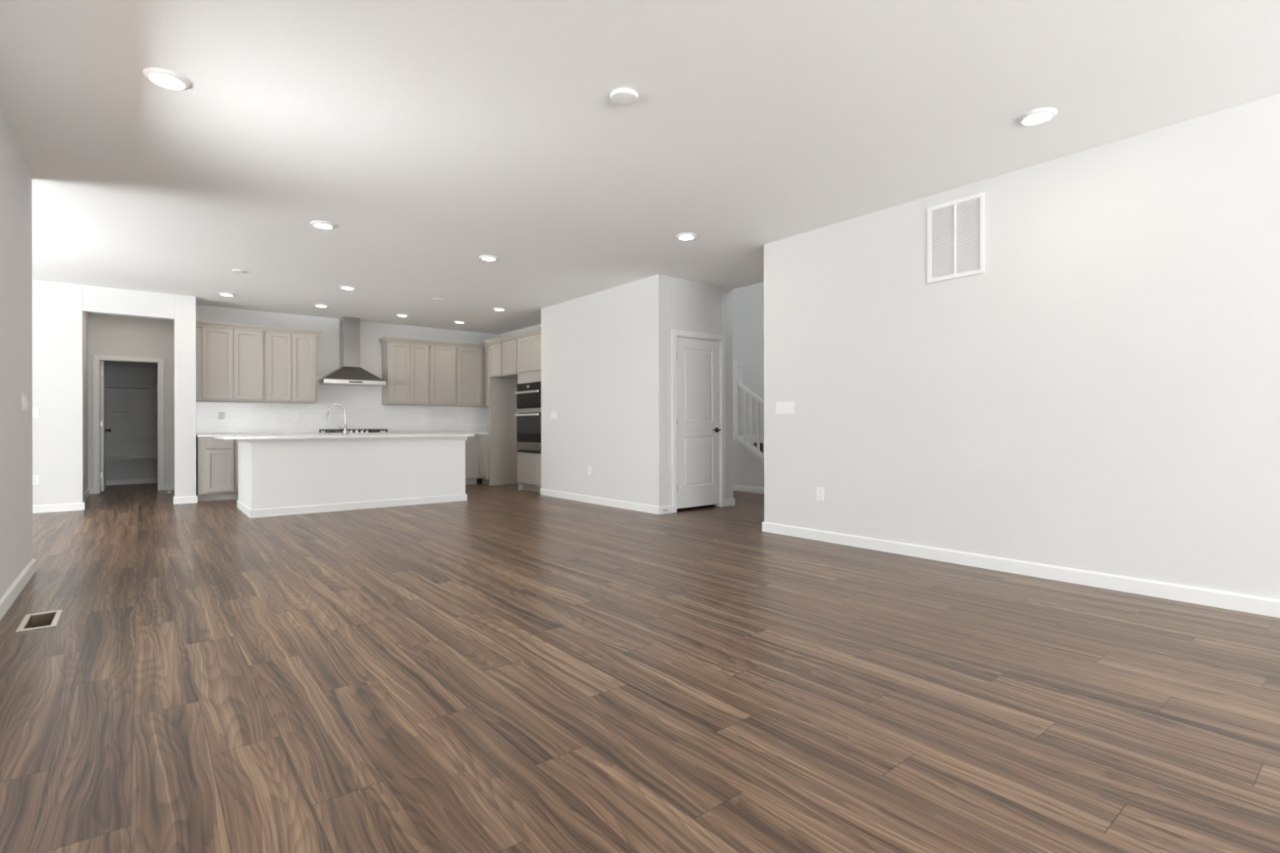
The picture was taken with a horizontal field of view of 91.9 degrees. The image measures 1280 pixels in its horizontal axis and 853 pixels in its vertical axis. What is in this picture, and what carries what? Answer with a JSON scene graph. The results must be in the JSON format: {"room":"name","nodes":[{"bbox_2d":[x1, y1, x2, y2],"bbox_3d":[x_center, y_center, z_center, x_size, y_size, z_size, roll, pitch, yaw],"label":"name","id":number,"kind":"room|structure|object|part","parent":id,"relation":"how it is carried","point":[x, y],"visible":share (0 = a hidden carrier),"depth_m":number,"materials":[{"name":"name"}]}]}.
{"room":"empty living room","nodes":[
{"label":"empty living room","id":0,"kind":"room"},
{"bbox_2d":[0,106,32,598],"bbox_3d":[-1.081,-0.361,0.297,0.140,2.742,10.220,0,0,-39],"label":"wall","id":1,"kind":"structure","parent":0,"point":[15,180],"depth_m":3.72,"materials":[{"name":"white paint"}]},
{"bbox_2d":[0,558,35,620],"bbox_3d":[-1.077,0.964,0.308,0.155,0.092,10.235,0,0,-39],"label":"baseboard","id":2,"kind":"structure","parent":1,"relation":"attached to","point":[6,600],"depth_m":3.66,"materials":[{"name":"white paint"}]},
{"bbox_2d":[22,392,27,411],"bbox_3d":[-3.944,-0.154,3.962,0.010,0.112,0.218,0,0,-39],"label":"light switch","id":3,"kind":"object","parent":1,"relation":"attached to","point":[24,396],"visible":1,"depth_m":3.96,"materials":[{"name":"white plastic"}]},
{"bbox_2d":[83,312,88,493],"bbox_3d":[-7.675,-0.347,8.436,0.118,2.742,2.231,0,0,-39],"label":"wall","id":4,"kind":"structure","parent":0,"point":[85,314],"depth_m":8.93,"materials":[{"name":"white paint"}]},
{"bbox_2d":[83,487,93,501],"bbox_3d":[-7.604,0.977,8.491,0.058,0.092,2.231,0,0,-39],"label":"baseboard","id":5,"kind":"structure","parent":4,"relation":"attached to","point":[89,491],"depth_m":9.06,"materials":[{"name":"white paint"}]},
{"bbox_2d":[31,280,195,505],"bbox_3d":[-7.622,-0.347,6.955,4.280,2.742,0.140,0,0,-39],"label":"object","id":6,"kind":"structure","parent":0,"point":[58,308],"depth_m":7.49,"materials":[{"name":"white paint"}]},
{"bbox_2d":[32,407,39,417],"bbox_3d":[-7.117,-0.161,7.266,0.096,0.116,0.010,0,0,-39],"label":"light switch","id":7,"kind":"object","parent":6,"relation":"attached to","point":[35,410],"visible":0.59,"depth_m":7.28,"materials":[{"name":"white plastic"}]},
{"bbox_2d":[32,475,39,484],"bbox_3d":[-7.108,0.630,7.272,0.073,0.114,0.009,0,0,-39],"label":"power outlet","id":8,"kind":"object","parent":6,"relation":"attached to","point":[35,477],"visible":0.83,"depth_m":7.27,"materials":[{"name":"white plastic"}]},
{"bbox_2d":[32,501,84,513],"bbox_3d":[-8.046,0.978,6.601,3.171,0.092,0.155,0,0,-39],"label":"baseboard","id":9,"kind":"structure","parent":6,"relation":"attached to","point":[71,506],"depth_m":7.39,"materials":[{"name":"white paint"}]},
{"bbox_2d":[173,494,197,504],"bbox_3d":[-6.038,0.974,8.222,0.257,0.092,0.155,0,0,-39],"label":"baseboard","id":10,"kind":"structure","parent":6,"relation":"attached to","point":[182,500],"depth_m":8.16,"materials":[{"name":"white paint"}]},
{"bbox_2d":[93,354,164,493],"bbox_3d":[-8.199,-0.029,9.952,0.854,2.107,0.823,0,0,-39],"label":"door frame","id":11,"kind":"structure","parent":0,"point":[100,429],"depth_m":9.53,"materials":[{"name":"white paint"}]},
{"bbox_2d":[100,360,157,479],"bbox_3d":[-8.462,-0.346,10.478,5.200,2.742,1.705,0,0,-39],"label":"wall","id":12,"kind":"structure","parent":0,"point":[117,373],"depth_m":10.96,"materials":[{"name":"white paint"}]},
{"bbox_2d":[100,477,157,485],"bbox_3d":[-8.423,0.979,10.433,4.960,0.092,1.580,0,0,-39],"label":"baseboard","id":13,"kind":"structure","parent":12,"relation":"attached to","point":[154,480],"depth_m":10.96,"materials":[{"name":"white paint"}]},
{"bbox_2d":[100,455,157,460],"bbox_3d":[-8.788,0.568,10.884,4.956,0.060,0.419,0,0,-39],"label":"shelf","id":14,"kind":"object","parent":12,"relation":"attached to","point":[123,458],"visible":0.23,"depth_m":10.86,"materials":[{"name":"white wood"}]},
{"bbox_2d":[105,385,157,391],"bbox_3d":[-8.790,-0.654,10.884,4.956,0.060,0.419,0,0,-39],"label":"shelf","id":15,"kind":"object","parent":12,"relation":"attached to","point":[107,387],"visible":0.23,"depth_m":10.85,"materials":[{"name":"white wood"}]},
{"bbox_2d":[105,409,157,414],"bbox_3d":[-8.789,-0.239,10.884,4.956,0.060,0.419,0,0,-39],"label":"shelf","id":16,"kind":"object","parent":12,"relation":"attached to","point":[123,412],"visible":0.23,"depth_m":10.85,"materials":[{"name":"white wood"}]},
{"bbox_2d":[106,433,157,437],"bbox_3d":[-8.789,0.164,10.884,4.956,0.060,0.419,0,0,-39],"label":"shelf","id":17,"kind":"object","parent":12,"relation":"attached to","point":[109,435],"visible":0.23,"depth_m":10.82,"materials":[{"name":"white wood"}]},
{"bbox_2d":[87,312,174,488],"bbox_3d":[-7.890,-0.347,9.770,5.200,2.742,0.115,0,0,-39],"label":"wall","id":18,"kind":"structure","parent":0,"point":[107,334],"depth_m":9.71,"materials":[{"name":"white paint"}]},
{"bbox_2d":[195,304,498,480],"bbox_3d":[-4.487,-0.354,10.307,4.810,2.742,0.120,0,0,-39],"label":"wall","id":19,"kind":"structure","parent":0,"point":[328,341],"depth_m":9.90,"materials":[{"name":"white paint"}]},
{"bbox_2d":[195,326,264,402],"bbox_3d":[-5.885,-0.869,8.876,0.829,1.033,0.348,0,0,-39],"label":"upper cabinet","id":20,"kind":"object","parent":19,"relation":"attached to","point":[230,362],"visible":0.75,"depth_m":8.73,"materials":[{"name":"grey paint"}]},
{"bbox_3d":[-5.901,-0.874,8.652,0.359,0.999,0.020,0,0,-39],"label":"door","id":21,"kind":"part","parent":20,"relation":"part of","materials":[{"name":"grey paint"}]},
{"bbox_3d":[-5.617,-0.874,8.882,0.359,0.999,0.020,0,0,-39],"label":"door","id":22,"kind":"part","parent":20,"relation":"part of","materials":[{"name":"grey paint"}]},
{"bbox_2d":[263,331,317,403],"bbox_3d":[-5.293,-0.870,9.354,0.689,1.033,0.348,0,0,-39],"label":"upper cabinet","id":23,"kind":"object","parent":19,"relation":"attached to","point":[291,360],"visible":0.91,"depth_m":9.20,"materials":[{"name":"grey paint"}]},
{"bbox_2d":[195,320,322,337],"bbox_3d":[-5.579,-1.410,9.089,1.577,0.076,0.404,0,0,-39],"label":"crown molding","id":24,"kind":"structure","parent":23,"relation":"on","point":[198,323],"depth_m":8.91,"materials":[{"name":"grey paint"}]},
{"bbox_3d":[-5.316,-0.875,9.124,0.315,0.999,0.020,0,0,-39],"label":"door","id":25,"kind":"part","parent":23,"relation":"part of","materials":[{"name":"grey paint"}]},
{"bbox_3d":[-5.065,-0.875,9.327,0.318,0.999,0.020,0,0,-39],"label":"door","id":26,"kind":"part","parent":23,"relation":"part of","materials":[{"name":"grey paint"}]},
{"bbox_2d":[195,376,488,434],"bbox_3d":[-4.206,-0.337,9.867,4.686,0.894,0.918,0,0,-39],"label":"backsplash","id":27,"kind":"structure","parent":19,"relation":"attached to","point":[365,410],"depth_m":9.94,"materials":[{"name":"tile"}]},
{"bbox_2d":[218,412,224,420],"bbox_3d":[-6.049,-0.145,8.952,0.073,0.114,0.009,0,0,-39],"label":"power outlet","id":28,"kind":"object","parent":27,"relation":"attached to","point":[221,415],"visible":1,"depth_m":8.95,"materials":[{"name":"white plastic"}]},
{"bbox_2d":[402,413,406,420],"bbox_3d":[-4.029,-0.149,10.583,0.073,0.114,0.009,0,0,-39],"label":"power outlet","id":29,"kind":"object","parent":27,"relation":"attached to","point":[404,415],"visible":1,"depth_m":10.58,"materials":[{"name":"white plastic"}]},
{"bbox_2d":[457,414,462,421],"bbox_3d":[-3.254,-0.151,11.210,0.073,0.114,0.009,0,0,-39],"label":"power outlet","id":30,"kind":"object","parent":27,"relation":"attached to","point":[460,416],"visible":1,"depth_m":11.21,"materials":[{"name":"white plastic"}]},
{"bbox_2d":[317,316,386,386],"bbox_3d":[-4.579,-1.187,9.830,0.910,1.073,0.492,0,0,-39],"label":"range hood","id":31,"kind":"object","parent":19,"relation":"attached to","point":[349,373],"visible":0.92,"depth_m":9.78,"materials":[{"name":"silver metal"}]},
{"bbox_2d":[382,342,429,405],"bbox_3d":[-3.947,-0.873,10.441,0.679,1.033,0.348,0,0,-39],"label":"upper cabinet","id":32,"kind":"object","parent":19,"relation":"attached to","point":[405,366],"visible":1,"depth_m":10.28,"materials":[{"name":"grey paint"}]},
{"bbox_3d":[-3.963,-0.878,10.217,0.314,0.999,0.020,0,0,-39],"label":"door","id":33,"kind":"part","parent":32,"relation":"part of","materials":[{"name":"grey paint"}]},
{"bbox_3d":[-3.716,-0.878,10.416,0.309,0.999,0.020,0,0,-39],"label":"door","id":34,"kind":"part","parent":32,"relation":"part of","materials":[{"name":"grey paint"}]},
{"bbox_2d":[378,336,488,349],"bbox_3d":[-3.417,-1.414,10.544,1.883,0.076,0.507,0,0,-27],"label":"crown molding","id":35,"kind":"structure","parent":32,"relation":"on","point":[387,339],"depth_m":10.51,"materials":[{"name":"grey paint"}]},
{"bbox_2d":[426,345,456,406],"bbox_3d":[-3.496,-0.874,10.805,0.478,1.033,0.348,0,0,-39],"label":"upper cabinet","id":36,"kind":"object","parent":19,"relation":"attached to","point":[442,359],"visible":0.84,"depth_m":10.68,"materials":[{"name":"grey paint"}]},
{"bbox_2d":[449,346,485,406],"bbox_3d":[-3.094,-0.874,11.130,0.551,1.033,0.348,0,0,-39],"label":"upper cabinet","id":37,"kind":"object","parent":19,"relation":"attached to","point":[470,362],"visible":0.91,"depth_m":11.00,"materials":[{"name":"grey paint"}]},
{"bbox_3d":[-3.014,-0.880,10.983,0.448,0.999,0.020,0,0,-39],"label":"door","id":38,"kind":"part","parent":37,"relation":"part of","materials":[{"name":"grey paint"}]},
{"bbox_2d":[498,324,541,337],"bbox_3d":[-1.762,-0.360,10.665,0.120,2.742,2.748,0,0,-39],"label":"wall","id":39,"kind":"structure","parent":0,"point":[538,325],"depth_m":11.02,"materials":[{"name":"white paint"}]},
{"bbox_2d":[485,349,488,406],"bbox_3d":[-2.448,-0.876,11.076,0.426,1.033,0.584,0,0,-39],"label":"upper cabinet","id":40,"kind":"object","parent":39,"relation":"attached to","point":[486,350],"visible":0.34,"depth_m":11.10,"materials":[{"name":"grey paint"}]},
{"bbox_2d":[489,338,517,379],"bbox_3d":[-2.013,-1.108,10.371,0.634,0.570,0.973,0,0,-39],"label":"upper cabinet","id":41,"kind":"object","parent":39,"relation":"attached to","point":[503,355],"visible":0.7,"depth_m":10.15,"materials":[{"name":"grey paint"}]},
{"bbox_3d":[-2.417,-1.110,10.383,0.020,0.540,0.423,0,0,-39],"label":"door","id":42,"kind":"part","parent":41,"relation":"part of","materials":[{"name":"grey paint"}]},
{"bbox_3d":[-2.102,-1.111,9.993,0.020,0.540,0.466,0,0,-39],"label":"door","id":43,"kind":"part","parent":41,"relation":"part of","materials":[{"name":"grey paint"}]},
{"bbox_2d":[484,327,541,345],"bbox_3d":[-2.002,-1.417,9.927,0.202,0.076,1.869,0,0,-39],"label":"crown molding","id":44,"kind":"structure","parent":41,"relation":"on","point":[535,331],"depth_m":9.77,"materials":[{"name":"grey paint"}]},
{"bbox_2d":[541,274,733,506],"bbox_3d":[-0.141,-0.363,8.495,1.244,2.742,2.665,0,0,-39],"label":"wall","id":45,"kind":"structure","parent":0,"point":[606,354],"depth_m":7.74,"materials":[{"name":"white paint"}]},
{"bbox_2d":[551,410,556,418],"bbox_3d":[-1.233,-0.162,8.850,0.010,0.114,0.165,0,0,-39],"label":"light switch","id":46,"kind":"object","parent":45,"relation":"attached to","point":[553,413],"visible":1,"depth_m":8.84,"materials":[{"name":"white plastic"}]},
{"bbox_2d":[587,466,591,475],"bbox_3d":[-0.667,0.585,8.152,0.009,0.114,0.073,0,0,-39],"label":"power outlet","id":47,"kind":"object","parent":45,"relation":"attached to","point":[588,467],"visible":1,"depth_m":8.15,"materials":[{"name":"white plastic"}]},
{"bbox_2d":[540,488,672,514],"bbox_3d":[-0.547,0.963,8.155,0.211,0.092,2.680,0,0,-39],"label":"baseboard","id":48,"kind":"structure","parent":45,"relation":"attached to","point":[654,509],"depth_m":7.77,"materials":[{"name":"white paint"}]},
{"bbox_2d":[671,328,725,512],"bbox_3d":[0.692,-0.061,7.496,0.888,2.134,0.166,0,0,-39],"label":"door","id":49,"kind":"structure","parent":45,"relation":"in","point":[698,358],"depth_m":7.48,"materials":[{"name":"white paint"}]},
{"bbox_3d":[0.938,0.049,7.628,0.144,0.061,0.063,0,0,-39],"label":"lever handle","id":50,"kind":"part","parent":49,"relation":"part of","materials":[{"name":"brown metal"}]},
{"bbox_2d":[725,497,734,506],"bbox_3d":[0.305,0.961,8.824,0.171,0.092,2.650,0,0,-39],"label":"baseboard","id":51,"kind":"structure","parent":45,"relation":"attached to","point":[729,502],"depth_m":7.79,"materials":[{"name":"white paint"}]},
{"bbox_2d":[0,480,1279,852],"bbox_3d":[-1.381,1.061,5.374,12.300,0.100,18.800,0,0,-39],"label":"floor","id":52,"kind":"structure","parent":0,"point":[502,668],"depth_m":2.33,"materials":[{"name":"brown wood"}]},
{"bbox_2d":[15,609,62,631],"bbox_3d":[-3.125,1.164,3.228,0.146,0.309,0.352,0,0,-39],"label":"floor vent","id":53,"kind":"object","parent":52,"relation":"in","point":[45,620],"visible":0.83,"depth_m":3.32,"materials":[{"name":"white metal"}]},
{"bbox_2d":[195,436,238,502],"bbox_3d":[-5.926,0.584,8.661,0.460,0.872,0.628,0,0,-39],"label":"base cabinet","id":54,"kind":"object","parent":52,"relation":"on","point":[216,459],"visible":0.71,"depth_m":8.42,"materials":[{"name":"grey paint"}]},
{"bbox_3d":[-5.726,0.237,8.431,0.327,0.140,0.020,0,0,-39],"label":"drawer","id":55,"kind":"part","parent":54,"relation":"part of","materials":[{"name":"grey paint"}]},
{"bbox_3d":[-5.725,0.606,8.431,0.327,0.572,0.020,0,0,-39],"label":"door","id":56,"kind":"part","parent":54,"relation":"part of","materials":[{"name":"grey paint"}]},
{"bbox_2d":[235,436,467,518],"bbox_3d":[-3.705,0.579,8.092,2.532,0.873,1.212,0,0,-39],"label":"kitchen island","id":57,"kind":"object","parent":52,"relation":"on","point":[282,477],"visible":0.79,"depth_m":7.49,"materials":[{"name":"white paint"}]},
{"bbox_2d":[212,433,474,439],"bbox_3d":[-3.768,0.126,8.021,2.825,0.031,1.345,0,0,-39],"label":"island countertop","id":58,"kind":"structure","parent":57,"relation":"on","point":[373,435],"depth_m":7.45,"materials":[{"name":"white stone"}]},
{"bbox_2d":[323,403,347,434],"bbox_3d":[-3.940,-0.093,8.020,0.285,0.408,0.060,0,0,-31],"label":"kitchen faucet","id":59,"kind":"object","parent":58,"relation":"on","point":[344,428],"visible":1,"depth_m":8.05,"materials":[{"name":"silver metal"}]},
{"bbox_3d":[-3.930,-0.153,8.025,0.224,0.288,0.021,0,0,-32],"label":"spout","id":60,"kind":"part","parent":59,"relation":"part of","materials":[{"name":"silver metal"}]},
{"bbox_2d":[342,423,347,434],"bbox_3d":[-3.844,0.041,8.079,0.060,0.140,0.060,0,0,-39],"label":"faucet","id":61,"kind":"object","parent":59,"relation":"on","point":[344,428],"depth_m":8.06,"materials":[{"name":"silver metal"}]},
{"bbox_3d":[-3.707,0.969,8.095,2.514,0.092,1.203,0,0,-39],"label":"island baseboard","id":62,"kind":"part","parent":57,"relation":"part of","materials":[{"name":"white paint"}]},
{"bbox_3d":[-3.706,0.169,8.092,2.532,0.052,1.212,0,0,-39],"label":"apron moulding","id":63,"kind":"part","parent":57,"relation":"part of","materials":[{"name":"white paint"}]},
{"bbox_2d":[465,434,478,484],"bbox_3d":[-3.258,0.578,10.815,0.657,0.872,0.628,0,0,-39],"label":"base cabinet","id":64,"kind":"object","parent":52,"relation":"on","point":[472,442],"visible":0.23,"depth_m":10.73,"materials":[{"name":"grey paint"}]},
{"bbox_3d":[-3.111,0.232,10.543,0.503,0.140,0.020,0,0,-39],"label":"drawer","id":65,"kind":"part","parent":64,"relation":"part of","materials":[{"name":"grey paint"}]},
{"bbox_3d":[-3.110,0.600,10.543,0.503,0.572,0.020,0,0,-39],"label":"door","id":66,"kind":"part","parent":64,"relation":"part of","materials":[{"name":"grey paint"}]},
{"bbox_2d":[478,434,488,484],"bbox_3d":[-2.464,0.577,10.880,0.702,0.872,0.304,0,0,-39],"label":"base cabinet","id":67,"kind":"object","parent":52,"relation":"on","point":[483,439],"visible":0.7,"depth_m":10.60,"materials":[{"name":"grey paint"}]},
{"bbox_3d":[-2.705,0.231,10.636,0.020,0.140,0.193,0,0,-39],"label":"drawer","id":68,"kind":"part","parent":67,"relation":"part of","materials":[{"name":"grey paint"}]},
{"bbox_3d":[-2.705,0.599,10.636,0.020,0.572,0.193,0,0,-39],"label":"door","id":69,"kind":"part","parent":67,"relation":"part of","materials":[{"name":"grey paint"}]},
{"bbox_2d":[488,345,518,485],"bbox_3d":[-2.329,-0.190,10.766,0.633,2.405,0.038,0,0,-39],"label":"panel","id":70,"kind":"object","parent":52,"relation":"on","point":[503,451],"visible":0.51,"depth_m":10.71,"materials":[{"name":"grey paint"}]},
{"bbox_2d":[516,333,541,492],"bbox_3d":[-1.459,-0.192,9.677,0.620,2.405,0.800,0,0,-39],"label":"tall cabinet","id":71,"kind":"object","parent":52,"relation":"on","point":[529,348],"visible":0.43,"depth_m":9.49,"materials":[{"name":"grey paint"}]},
{"bbox_3d":[-1.815,-1.110,9.637,0.020,0.543,0.377,0,0,-39],"label":"door","id":72,"kind":"part","parent":71,"relation":"part of","materials":[{"name":"grey paint"}]},
{"bbox_2d":[514,381,541,453],"bbox_3d":[-1.490,-0.128,9.652,0.650,1.070,0.776,0,0,-39],"label":"oven","id":73,"kind":"object","parent":71,"relation":"in","point":[528,394],"visible":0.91,"depth_m":9.46,"materials":[{"name":"black glass"}]},
{"bbox_3d":[-1.694,-0.606,9.488,0.022,0.114,0.776,0,0,-39],"label":"control panel","id":74,"kind":"part","parent":73,"relation":"part of","materials":[{"name":"black glass"}]},
{"bbox_3d":[-1.690,0.392,9.489,0.018,0.030,0.776,0,0,-39],"label":"vent trim","id":75,"kind":"part","parent":73,"relation":"part of","materials":[{"name":"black metal"}]},
{"bbox_3d":[-1.691,0.676,9.488,0.020,0.415,0.760,0,0,-39],"label":"drawer","id":76,"kind":"part","parent":71,"relation":"part of","materials":[{"name":"grey paint"}]},
{"bbox_3d":[-1.574,-1.111,9.339,0.020,0.543,0.377,0,0,-39],"label":"door","id":77,"kind":"part","parent":71,"relation":"part of","materials":[{"name":"grey paint"}]},
{"bbox_2d":[742,435,763,453],"bbox_3d":[1.625,0.578,10.405,0.996,0.851,2.610,0,0,-39],"label":"staircase","id":78,"kind":"structure","parent":52,"relation":"on","point":[748,436],"depth_m":10.61,"materials":[{"name":"white wood"}]},
{"bbox_3d":[-3.830,0.580,10.353,0.808,0.872,0.628,0,0,-39],"label":"base cabinet","id":79,"kind":"object","parent":52,"relation":"on","visible":0},
{"bbox_2d":[195,431,488,436],"bbox_3d":[-4.202,0.127,9.869,4.677,0.031,0.917,0,0,-39],"label":"countertop","id":80,"kind":"structure","parent":79,"relation":"on","point":[465,433],"depth_m":9.27,"materials":[{"name":"white stone"}]},
{"bbox_2d":[318,429,388,433],"bbox_3d":[-4.514,0.081,9.761,0.920,0.062,0.500,0,0,-39],"label":"gas cooktop","id":81,"kind":"object","parent":80,"relation":"in","point":[330,431],"visible":0.9,"depth_m":9.64,"materials":[{"name":"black metal"}]},
{"bbox_2d":[0,0,1279,334],"bbox_3d":[-2.398,-1.868,4.557,9.700,0.322,18.800,0,0,-39],"label":"ceiling","id":82,"kind":"structure","parent":0,"point":[435,137],"depth_m":3.55,"materials":[{"name":"white paint"}]},
{"bbox_2d":[142,67,191,90],"bbox_3d":[-2.352,-1.721,3.080,0.192,0.017,0.192,0,0,-39],"label":"recessed light","id":83,"kind":"object","parent":82,"relation":"in","point":[162,77],"visible":1,"depth_m":3.06,"materials":[{"name":"white paint"}]},
{"bbox_2d":[217,292,235,296],"bbox_3d":[-5.394,-1.714,8.081,0.192,0.017,0.192,0,0,-39],"label":"recessed light","id":84,"kind":"object","parent":82,"relation":"in","point":[224,294],"visible":1,"depth_m":8.04,"materials":[{"name":"white paint"}]},
{"bbox_2d":[314,303,328,307],"bbox_3d":[-4.546,-1.716,8.839,0.192,0.017,0.192,0,0,-39],"label":"recessed light","id":85,"kind":"object","parent":82,"relation":"in","point":[316,304],"visible":1,"depth_m":8.80,"materials":[{"name":"white paint"}]},
{"bbox_2d":[310,221,335,229],"bbox_3d":[-2.716,-1.720,5.308,0.192,0.017,0.192,0,0,-39],"label":"recessed light","id":86,"kind":"object","parent":82,"relation":"in","point":[320,224],"visible":1,"depth_m":5.28,"materials":[{"name":"white paint"}]},
{"bbox_2d":[338,285,355,289],"bbox_3d":[-3.637,-1.718,7.701,0.192,0.017,0.192,0,0,-39],"label":"recessed light","id":87,"kind":"object","parent":82,"relation":"in","point":[344,287],"visible":1,"depth_m":7.66,"materials":[{"name":"white paint"}]},
{"bbox_2d":[395,313,408,316],"bbox_3d":[-3.689,-1.718,9.611,0.192,0.017,0.192,0,0,-39],"label":"recessed light","id":88,"kind":"object","parent":82,"relation":"in","point":[397,314],"visible":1,"depth_m":9.58,"materials":[{"name":"white paint"}]},
{"bbox_2d":[453,320,465,323],"bbox_3d":[-2.986,-1.719,10.247,0.192,0.017,0.192,0,0,-39],"label":"recessed light","id":89,"kind":"object","parent":82,"relation":"in","point":[455,322],"visible":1,"depth_m":10.19,"materials":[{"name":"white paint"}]},
{"bbox_2d":[479,255,497,261],"bbox_3d":[-1.554,-1.722,6.363,0.192,0.017,0.192,0,0,-39],"label":"recessed light","id":90,"kind":"object","parent":82,"relation":"in","point":[486,258],"visible":1,"depth_m":6.33,"materials":[{"name":"white paint"}]},
{"bbox_2d":[493,307,506,311],"bbox_3d":[-2.078,-1.721,9.137,0.192,0.017,0.192,0,0,-39],"label":"recessed light","id":91,"kind":"object","parent":82,"relation":"in","point":[494,308],"visible":1,"depth_m":9.11,"materials":[{"name":"white paint"}]},
{"bbox_2d":[675,232,697,240],"bbox_3d":[0.424,-1.726,5.653,0.192,0.017,0.192,0,0,-39],"label":"recessed light","id":92,"kind":"object","parent":82,"relation":"in","point":[685,236],"visible":1,"depth_m":5.62,"materials":[{"name":"white paint"}]},
{"bbox_2d":[1017,106,1057,125],"bbox_3d":[2.226,-1.730,3.472,0.192,0.017,0.192,0,0,-39],"label":"recessed light","id":93,"kind":"object","parent":82,"relation":"in","point":[1037,116],"visible":1,"depth_m":3.45,"materials":[{"name":"white paint"}]},
{"bbox_2d":[733,281,764,435],"bbox_3d":[2.499,-1.798,10.208,0.120,5.600,5.260,0,0,-39],"label":"wall","id":94,"kind":"structure","parent":0,"point":[748,300],"depth_m":10.83,"materials":[{"name":"white paint"}]},
{"bbox_2d":[733,439,764,487],"bbox_3d":[1.345,0.609,9.876,0.100,0.799,3.080,0,0,-39],"label":"wall","id":95,"kind":"structure","parent":0,"point":[748,469],"depth_m":9.46,"materials":[{"name":"white paint"}]},
{"bbox_2d":[733,484,764,493],"bbox_3d":[1.301,0.959,9.840,0.015,0.092,3.080,0,0,-39],"label":"baseboard","id":96,"kind":"structure","parent":95,"relation":"attached to","point":[735,487],"depth_m":9.39,"materials":[{"name":"white paint"}]},
{"bbox_2d":[733,360,764,463],"bbox_3d":[1.856,-0.044,9.242,0.140,1.941,1.209,0,0,-39],"label":"stair railing","id":97,"kind":"object","parent":95,"relation":"on","point":[738,385],"visible":0.65,"depth_m":9.52,"materials":[{"name":"white paint"}]},
{"bbox_3d":[1.518,-0.404,9.659,0.136,1.218,0.136,0,0,-39],"label":"newel post","id":98,"kind":"part","parent":97,"relation":"part of","materials":[{"name":"white paint"}]},
{"bbox_3d":[1.891,-0.296,9.198,0.064,0.772,1.096,0,0,-39],"label":"handrail","id":99,"kind":"part","parent":97,"relation":"part of","materials":[{"name":"white paint"}]},
{"bbox_2d":[764,93,1279,599],"bbox_3d":[5.198,-0.374,3.980,3.810,2.742,8.060,0,0,-39],"label":"wall","id":100,"kind":"structure","parent":0,"point":[1104,397],"depth_m":3.99,"materials":[{"name":"white paint"}]},
{"bbox_2d":[775,401,795,414],"bbox_3d":[1.343,-0.167,5.714,0.010,0.114,0.213,0,0,-39],"label":"light switch","id":101,"kind":"object","parent":100,"relation":"attached to","point":[783,407],"visible":1,"depth_m":5.71,"materials":[{"name":"white plastic"}]},
{"bbox_2d":[816,487,823,501],"bbox_3d":[1.578,0.595,5.426,0.009,0.114,0.073,0,0,-39],"label":"power outlet","id":102,"kind":"object","parent":100,"relation":"attached to","point":[820,491],"visible":1,"depth_m":5.42,"materials":[{"name":"white plastic"}]},
{"bbox_2d":[927,191,984,283],"bbox_3d":[2.300,-1.365,4.522,0.014,0.569,0.406,0,0,-39],"label":"air vent","id":103,"kind":"object","parent":100,"relation":"in","point":[956,231],"visible":1,"depth_m":4.51,"materials":[{"name":"white metal"}]},
{"bbox_2d":[761,521,1279,617],"bbox_3d":[5.124,0.951,3.927,3.655,0.092,8.075,0,0,-39],"label":"baseboard","id":104,"kind":"structure","parent":100,"relation":"attached to","point":[1201,596],"depth_m":4.01,"materials":[{"name":"white paint"}]},
{"bbox_3d":[-6.748,-0.349,9.184,0.120,2.742,2.231,0,0,-39],"label":"wall","id":105,"kind":"structure","parent":0,"visible":0},
{"bbox_2d":[164,484,174,489],"bbox_3d":[-6.855,0.976,9.096,0.160,0.092,2.231,0,0,-39],"label":"baseboard","id":106,"kind":"structure","parent":105,"relation":"attached to","point":[166,486],"depth_m":9.94,"materials":[{"name":"white paint"}]}
]}

